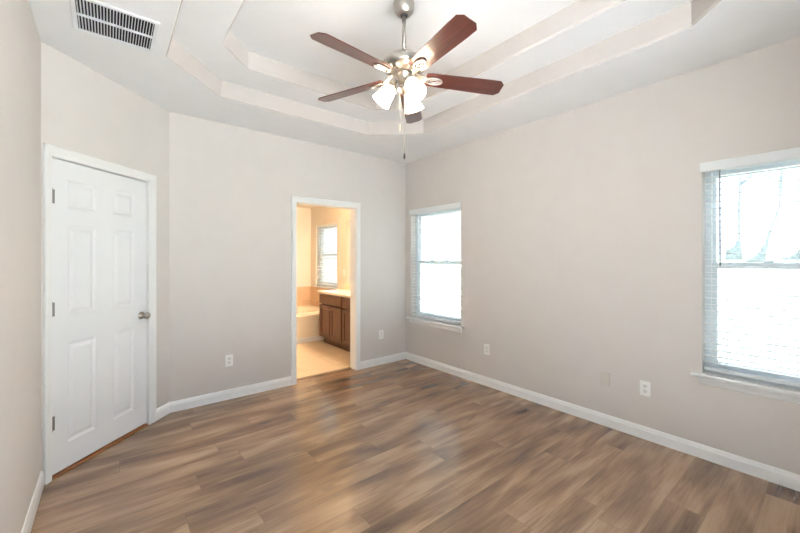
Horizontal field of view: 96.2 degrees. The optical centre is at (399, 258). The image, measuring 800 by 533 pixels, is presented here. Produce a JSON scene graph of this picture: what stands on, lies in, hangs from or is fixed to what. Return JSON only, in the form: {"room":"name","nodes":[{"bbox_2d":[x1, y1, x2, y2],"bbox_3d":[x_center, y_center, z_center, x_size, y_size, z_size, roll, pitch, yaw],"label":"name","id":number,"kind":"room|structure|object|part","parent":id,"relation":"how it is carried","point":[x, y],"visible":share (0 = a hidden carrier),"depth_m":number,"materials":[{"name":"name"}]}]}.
{"room":"empty bedroom","nodes":[
{"label":"empty bedroom","id":0,"kind":"room"},
{"bbox_2d":[0,0,40,532],"bbox_3d":[-1.408,0.018,1.092,0.160,2.760,4.250,0,0,-39],"label":"wall","id":1,"kind":"structure","parent":0,"point":[20,42],"depth_m":1.66,"materials":[{"name":"beige paint"}]},
{"bbox_2d":[21,471,43,532],"bbox_3d":[0.276,1.350,1.971,3.562,0.096,3.495,0,0,-39],"label":"baseboard","id":2,"kind":"structure","parent":1,"relation":"attached to","point":[30,516],"depth_m":1.94,"materials":[{"name":"white paint"}]},
{"bbox_2d":[41,41,168,470],"bbox_3d":[-2.210,0.018,2.744,0.110,2.760,1.063,0,0,6],"label":"wall","id":3,"kind":"structure","parent":0,"point":[85,111],"depth_m":2.69,"materials":[{"name":"beige paint"}]},
{"bbox_2d":[43,143,155,484],"bbox_3d":[-2.209,0.339,2.666,0.128,2.118,0.884,0,0,6],"label":"door frame","id":4,"kind":"structure","parent":3,"relation":"attached to","point":[49,151],"depth_m":2.32,"materials":[{"name":"white paint"}]},
{"bbox_2d":[52,158,150,474],"bbox_3d":[-2.153,0.366,2.637,0.107,2.016,0.762,0,0,6],"label":"door","id":5,"kind":"structure","parent":3,"relation":"in","point":[100,315],"depth_m":2.57,"materials":[{"name":"white paint"}]},
{"bbox_3d":[-2.102,0.466,2.959,0.072,0.064,0.064,0,0,6],"label":"knob","id":6,"kind":"part","parent":5,"relation":"part of","materials":[{"name":"silver metal"}]},
{"bbox_2d":[169,112,405,401],"bbox_3d":[-1.399,0.018,3.912,3.720,2.760,0.120,0,0,-39],"label":"wall","id":7,"kind":"structure","parent":0,"point":[231,188],"depth_m":3.73,"materials":[{"name":"beige paint"}]},
{"bbox_2d":[156,376,290,420],"bbox_3d":[-1.661,1.350,3.538,1.264,0.096,0.130,0,0,-39],"label":"baseboard","id":8,"kind":"structure","parent":7,"relation":"attached to","point":[201,400],"depth_m":3.52,"materials":[{"name":"white paint"}]},
{"bbox_2d":[225,354,232,366],"bbox_3d":[-1.704,1.013,3.580,0.073,0.116,0.010,0,0,-39],"label":"wall outlet","id":9,"kind":"object","parent":7,"relation":"attached to","point":[228,358],"visible":1,"depth_m":3.58,"materials":[{"name":"white plastic"}]},
{"bbox_2d":[297,367,350,379],"bbox_3d":[-0.938,1.395,4.366,0.777,0.006,0.045,0,0,-39],"label":"trim","id":10,"kind":"structure","parent":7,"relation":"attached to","point":[347,367],"depth_m":4.36,"materials":[{"name":"brown wood"}]},
{"bbox_2d":[291,195,359,384],"bbox_3d":[-0.894,0.346,4.313,0.902,2.104,0.144,0,0,-39],"label":"door frame","id":11,"kind":"structure","parent":7,"relation":"attached to","point":[294,199],"depth_m":4.51,"materials":[{"name":"white paint"}]},
{"bbox_2d":[379,330,382,338],"bbox_3d":[-0.249,1.003,4.760,0.073,0.116,0.010,0,0,-39],"label":"wall outlet","id":12,"kind":"object","parent":7,"relation":"attached to","point":[380,331],"visible":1,"depth_m":4.75,"materials":[{"name":"white plastic"}]},
{"bbox_2d":[297,207,310,305],"bbox_3d":[-2.813,0.168,6.705,2.400,2.460,0.140,0,0,-39],"label":"wall","id":13,"kind":"structure","parent":0,"point":[303,214],"depth_m":7.30,"materials":[{"name":"beige paint"}]},
{"bbox_2d":[297,286,310,305],"bbox_3d":[-2.761,0.753,6.647,2.368,0.379,0.014,0,0,-39],"label":"tile surround","id":14,"kind":"object","parent":13,"relation":"attached to","point":[303,293],"visible":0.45,"depth_m":7.29,"materials":[{"name":"beige tile"}]},
{"bbox_2d":[297,204,318,207],"bbox_3d":[-1.909,-1.092,5.526,2.520,0.100,3.030,0,0,-39],"label":"ceiling","id":15,"kind":"structure","parent":0,"point":[298,205],"depth_m":7.12,"materials":[{"name":"beige paint"}]},
{"bbox_2d":[28,0,799,162],"bbox_3d":[0.041,-1.487,2.247,3.900,0.290,4.520,0,0,-39],"label":"ceiling","id":16,"kind":"structure","parent":0,"point":[257,65],"depth_m":2.60,"materials":[{"name":"white paint"}]},
{"bbox_2d":[69,0,159,52],"bbox_3d":[-1.625,-1.335,2.056,0.384,0.012,0.374,0,0,-39],"label":"ceiling vent","id":17,"kind":"object","parent":16,"relation":"in","point":[92,17],"visible":1,"depth_m":2.04,"materials":[{"name":"white metal"}]},
{"bbox_2d":[310,0,503,158],"bbox_3d":[0.012,-1.130,2.248,1.252,1.002,1.268,0,0,-39],"label":"ceiling fan","id":18,"kind":"object","parent":16,"relation":"hanging from","point":[404,65],"visible":1,"depth_m":2.23,"materials":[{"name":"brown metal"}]},
{"bbox_3d":[-0.333,-1.145,2.460,0.520,0.006,0.132,-2,12,26],"label":"blade","id":19,"kind":"part","parent":18,"relation":"part of","materials":[{"name":"brown wood"}]},
{"bbox_3d":[-0.253,-1.145,1.997,0.132,0.006,0.520,18,15,42],"label":"blade","id":20,"kind":"part","parent":18,"relation":"part of","materials":[{"name":"brown wood"}]},
{"bbox_3d":[-0.121,-1.165,2.353,0.186,0.063,0.064,-2,12,26],"label":"blade arm","id":21,"kind":"part","parent":18,"relation":"part of","materials":[{"name":"silver metal"}]},
{"bbox_3d":[-0.088,-1.045,2.283,0.124,0.115,0.124,36,0,0],"label":"lamp shade","id":22,"kind":"part","parent":18,"relation":"part of","materials":[{"name":"white glass"}]},
{"bbox_3d":[-0.086,-1.165,2.165,0.064,0.063,0.186,18,15,42],"label":"blade arm","id":23,"kind":"part","parent":18,"relation":"part of","materials":[{"name":"silver metal"}]},
{"bbox_3d":[0.028,-0.883,2.253,0.003,0.438,0.003,0,0,-39],"label":"pull chain","id":24,"kind":"part","parent":18,"relation":"part of","materials":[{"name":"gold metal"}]},
{"bbox_3d":[0.083,-1.136,2.679,0.132,0.006,0.520,-14,-5,7],"label":"blade","id":25,"kind":"part","parent":18,"relation":"part of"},
{"bbox_3d":[0.080,-1.052,2.189,0.048,0.086,0.048,0,-36,-30],"label":"bulb","id":26,"kind":"part","parent":18,"relation":"part of","materials":[{"name":"white glass"}]},
{"bbox_3d":[0.082,-1.045,2.382,0.124,0.115,0.124,0,36,30],"label":"lamp shade","id":27,"kind":"part","parent":18,"relation":"part of","materials":[{"name":"white glass"}]},
{"bbox_3d":[0.083,-1.045,2.185,0.124,0.115,0.124,0,-36,-30],"label":"lamp shade","id":28,"kind":"part","parent":18,"relation":"part of","materials":[{"name":"white glass"}]},
{"bbox_3d":[0.103,-1.165,2.141,0.064,0.063,0.186,15,-5,-27],"label":"blade arm","id":29,"kind":"part","parent":18,"relation":"part of","materials":[{"name":"silver metal"}]},
{"bbox_3d":[0.185,-1.165,2.313,0.186,0.063,0.064,2,-14,-10],"label":"blade arm","id":30,"kind":"part","parent":18,"relation":"part of","materials":[{"name":"silver metal"}]},
{"bbox_3d":[0.212,-1.145,1.930,0.132,0.006,0.520,15,-5,-27],"label":"blade","id":31,"kind":"part","parent":18,"relation":"part of","materials":[{"name":"brown wood"}]},
{"bbox_3d":[0.419,-1.145,2.351,0.520,0.006,0.132,2,-14,-10],"label":"blade","id":32,"kind":"part","parent":18,"relation":"part of","materials":[{"name":"brown wood"}]},
{"bbox_2d":[31,340,799,532],"bbox_3d":[-0.984,1.448,3.399,3.720,0.100,7.300,0,0,-39],"label":"floor","id":33,"kind":"structure","parent":0,"point":[401,446],"depth_m":2.34,"materials":[{"name":"brown wood"}]},
{"bbox_2d":[52,424,147,479],"bbox_3d":[-2.212,1.392,2.650,0.106,0.012,0.761,0,0,6],"label":"threshold","id":34,"kind":"object","parent":33,"relation":"on","point":[96,452],"visible":0.46,"depth_m":2.57,"materials":[{"name":"orange wood"}]},
{"bbox_2d":[297,305,323,343],"bbox_3d":[-2.116,1.164,6.358,1.746,0.469,1.264,0,0,-39],"label":"bathtub","id":35,"kind":"object","parent":33,"relation":"on","point":[307,315],"visible":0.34,"depth_m":6.08,"materials":[{"name":"white ceramic"}]},
{"bbox_3d":[-1.734,1.354,5.886,1.746,0.088,0.012,0,0,-39],"label":"trim","id":36,"kind":"part","parent":35,"relation":"part of","materials":[{"name":"white paint"}]},
{"bbox_2d":[319,294,346,350],"bbox_3d":[-0.928,0.982,5.845,0.546,0.832,0.750,0,0,-39],"label":"vanity cabinet","id":37,"kind":"object","parent":33,"relation":"on","point":[330,310],"visible":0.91,"depth_m":5.67,"materials":[{"name":"brown wood"}]},
{"bbox_3d":[-1.212,1.013,5.853,0.054,0.520,0.344,0,0,-39],"label":"cabinet door","id":38,"kind":"part","parent":37,"relation":"part of","materials":[{"name":"brown wood"}]},
{"bbox_3d":[-1.096,0.655,5.709,0.054,0.143,0.714,0,0,-39],"label":"drawer","id":39,"kind":"part","parent":37,"relation":"part of","materials":[{"name":"brown wood"}]},
{"bbox_3d":[-0.979,1.013,5.565,0.054,0.520,0.344,0,0,-39],"label":"cabinet door","id":40,"kind":"part","parent":37,"relation":"part of","materials":[{"name":"brown wood"}]},
{"bbox_2d":[342,297,349,351],"bbox_3d":[-0.455,0.982,5.261,0.546,0.832,0.748,0,0,-39],"label":"vanity cabinet","id":41,"kind":"object","parent":33,"relation":"on","point":[345,301],"visible":0.2,"depth_m":5.31,"materials":[{"name":"brown wood"}]},
{"bbox_2d":[317,283,349,297],"bbox_3d":[-0.693,0.496,5.559,0.541,0.136,1.530,0,0,-39],"label":"countertop","id":42,"kind":"structure","parent":41,"relation":"on","point":[345,292],"depth_m":5.83,"materials":[{"name":"beige stone"}]},
{"bbox_3d":[-0.623,0.655,5.125,0.054,0.143,0.712,0,0,-39],"label":"drawer","id":43,"kind":"part","parent":41,"relation":"part of","materials":[{"name":"brown wood"}]},
{"bbox_3d":[-0.739,1.013,5.269,0.054,0.520,0.343,0,0,-39],"label":"cabinet door","id":44,"kind":"part","parent":41,"relation":"part of","materials":[{"name":"brown wood"}]},
{"bbox_2d":[311,37,799,474],"bbox_3d":[0.523,0.018,4.621,0.160,2.760,7.300,0,0,-39],"label":"wall","id":45,"kind":"structure","parent":0,"point":[583,228],"depth_m":2.98,"materials":[{"name":"beige paint"}]},
{"bbox_2d":[311,286,333,305],"bbox_3d":[-1.437,0.753,6.903,0.012,0.379,1.255,0,0,-39],"label":"tile surround","id":46,"kind":"object","parent":45,"relation":"attached to","point":[314,295],"visible":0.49,"depth_m":7.22,"materials":[{"name":"beige tile"}]},
{"bbox_2d":[314,225,337,289],"bbox_3d":[-1.373,-0.056,6.933,0.185,1.232,0.940,0,0,-39],"label":"window","id":47,"kind":"structure","parent":45,"relation":"in","point":[320,286],"depth_m":7.05,"materials":[{"name":"glass"}]},
{"bbox_3d":[-1.396,0.548,6.914,0.125,0.024,0.940,0,0,-39],"label":"sill","id":48,"kind":"part","parent":47,"relation":"part of","materials":[{"name":"white paint"}]},
{"bbox_2d":[317,223,336,286],"bbox_3d":[-1.388,-0.080,6.920,0.052,1.177,0.844,0,0,-39],"label":"window blind","id":49,"kind":"object","parent":47,"relation":"attached to","point":[332,224],"visible":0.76,"depth_m":6.92,"materials":[{"name":"white plastic"}]},
{"bbox_3d":[-1.334,0.207,6.964,0.024,0.602,0.790,0,0,-39],"label":"sash","id":50,"kind":"part","parent":47,"relation":"part of","materials":[{"name":"glass"}]},
{"bbox_3d":[-1.313,-0.344,6.981,0.022,0.585,0.790,0,0,-39],"label":"sash","id":51,"kind":"part","parent":47,"relation":"part of","materials":[{"name":"clear glass"}]},
{"bbox_3d":[-1.334,0.206,6.964,0.004,0.515,0.726,0,0,-39],"label":"pane","id":52,"kind":"part","parent":47,"relation":"part of","materials":[{"name":"clear glass"}]},
{"bbox_3d":[-1.313,-0.343,6.981,0.004,0.503,0.746,0,0,-39],"label":"pane","id":53,"kind":"part","parent":47,"relation":"part of","materials":[{"name":"clear glass"}]},
{"bbox_2d":[344,283,349,289],"bbox_3d":[-0.491,0.478,5.723,0.020,0.100,1.530,0,0,-39],"label":"backsplash","id":54,"kind":"structure","parent":45,"relation":"attached to","point":[346,286],"depth_m":6.25,"materials":[{"name":"beige stone"}]},
{"bbox_2d":[347,221,349,282],"bbox_3d":[-0.469,-0.119,5.708,0.007,1.085,1.460,0,0,-39],"label":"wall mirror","id":55,"kind":"object","parent":45,"relation":"attached to","point":[348,222],"visible":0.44,"depth_m":6.23,"materials":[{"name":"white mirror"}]},
{"bbox_2d":[406,209,463,332],"bbox_3d":[0.479,0.112,4.636,0.200,1.527,1.015,0,0,-39],"label":"window","id":56,"kind":"structure","parent":45,"relation":"in","point":[455,327],"depth_m":4.79,"materials":[{"name":"white plastic"}]},
{"bbox_3d":[0.455,0.809,4.618,0.140,0.027,1.015,0,0,-39],"label":"sill","id":57,"kind":"part","parent":56,"relation":"part of","materials":[{"name":"white paint"}]},
{"bbox_2d":[410,202,460,323],"bbox_3d":[0.454,0.053,4.618,0.089,1.450,0.921,0,0,-39],"label":"window blind","id":58,"kind":"object","parent":56,"relation":"attached to","point":[452,206],"visible":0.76,"depth_m":4.56,"materials":[{"name":"white plastic"}]},
{"bbox_3d":[0.469,0.768,4.629,0.048,0.020,0.889,0,0,-39],"label":"rail","id":59,"kind":"part","parent":58,"relation":"part of","materials":[{"name":"white plastic"}]},
{"bbox_3d":[0.671,0.078,4.380,0.052,1.380,0.001,0,0,-39],"label":"ladder cord","id":60,"kind":"part","parent":58,"relation":"part of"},
{"bbox_3d":[0.523,0.396,4.672,0.024,0.744,0.835,0,0,-39],"label":"sash","id":61,"kind":"part","parent":56,"relation":"part of","materials":[{"name":"glass"}]},
{"bbox_3d":[0.544,-0.275,4.689,0.022,0.683,0.835,0,0,-39],"label":"sash","id":62,"kind":"part","parent":56,"relation":"part of","materials":[{"name":"clear glass"}]},
{"bbox_2d":[484,344,489,354],"bbox_3d":[0.955,0.996,3.953,0.010,0.116,0.073,0,0,-39],"label":"wall outlet","id":63,"kind":"object","parent":45,"relation":"attached to","point":[486,346],"visible":1,"depth_m":3.95,"materials":[{"name":"white plastic"}]},
{"bbox_2d":[360,352,799,491],"bbox_3d":[1.125,1.350,3.145,0.764,0.096,4.250,0,0,-39],"label":"baseboard","id":64,"kind":"structure","parent":45,"relation":"attached to","point":[766,472],"depth_m":2.88,"materials":[{"name":"white paint"}]},
{"bbox_2d":[601,371,609,386],"bbox_3d":[1.722,1.008,3.008,0.009,0.116,0.073,0,0,-39],"label":"blank wall plate","id":65,"kind":"object","parent":45,"relation":"attached to","point":[605,377],"visible":1,"depth_m":3.00,"materials":[{"name":"beige plastic"}]},
{"bbox_2d":[640,380,650,396],"bbox_3d":[1.902,1.005,2.784,0.010,0.116,0.073,0,0,-39],"label":"wall outlet","id":66,"kind":"object","parent":45,"relation":"attached to","point":[645,387],"visible":1,"depth_m":2.78,"materials":[{"name":"white plastic"}]},
{"bbox_2d":[691,160,799,403],"bbox_3d":[2.450,0.112,2.205,0.200,1.527,1.015,0,0,-39],"label":"window","id":67,"kind":"structure","parent":45,"relation":"in","point":[789,394],"depth_m":2.47,"materials":[{"name":"white plastic"}]},
{"bbox_3d":[2.426,0.809,2.186,0.140,0.027,1.015,0,0,-39],"label":"sill","id":68,"kind":"part","parent":67,"relation":"part of","materials":[{"name":"white paint"}]},
{"bbox_2d":[700,147,799,386],"bbox_3d":[2.425,0.053,2.187,0.089,1.450,0.921,0,0,-39],"label":"window blind","id":69,"kind":"object","parent":67,"relation":"attached to","point":[793,154],"visible":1,"depth_m":2.34,"materials":[{"name":"white plastic"}]},
{"bbox_3d":[2.239,0.078,2.446,0.052,1.380,0.001,0,0,-39],"label":"ladder cord","id":70,"kind":"part","parent":69,"relation":"part of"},
{"bbox_3d":[2.440,0.768,2.197,0.048,0.020,0.889,0,0,-39],"label":"rail","id":71,"kind":"part","parent":69,"relation":"part of","materials":[{"name":"white plastic"}]},
{"bbox_3d":[2.494,0.396,2.241,0.024,0.744,0.835,0,0,-39],"label":"sash","id":72,"kind":"part","parent":67,"relation":"part of","materials":[{"name":"glass"}]},
{"bbox_3d":[2.515,-0.275,2.258,0.022,0.683,0.835,0,0,-39],"label":"sash","id":73,"kind":"part","parent":67,"relation":"part of","materials":[{"name":"clear glass"}]},
{"label":"outside","id":74,"kind":"structure","parent":0,"visible":0},
{"bbox_2d":[421,259,799,373],"bbox_3d":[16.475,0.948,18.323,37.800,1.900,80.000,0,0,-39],"label":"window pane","id":75,"kind":"object","parent":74,"point":[793,285],"visible":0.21,"depth_m":6.00,"materials":[{"name":"clear glass"}]},
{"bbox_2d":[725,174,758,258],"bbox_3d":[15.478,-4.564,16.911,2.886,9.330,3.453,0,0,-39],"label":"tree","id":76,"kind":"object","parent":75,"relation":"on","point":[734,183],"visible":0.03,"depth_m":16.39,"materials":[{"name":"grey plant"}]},
{"bbox_2d":[745,170,783,261],"bbox_3d":[8.922,-2.764,7.847,4.018,5.811,3.005,0,0,17],"label":"tree","id":77,"kind":"object","parent":75,"relation":"on","point":[751,257],"visible":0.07,"depth_m":7.91,"materials":[{"name":"grey plant"}]},
{"bbox_2d":[782,169,799,259],"bbox_3d":[14.035,-3.365,11.704,3.100,7.065,2.711,0,0,-39],"label":"tree","id":78,"kind":"object","parent":75,"relation":"on","point":[787,256],"visible":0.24,"depth_m":11.42,"materials":[{"name":"grey plant"}]}
]}

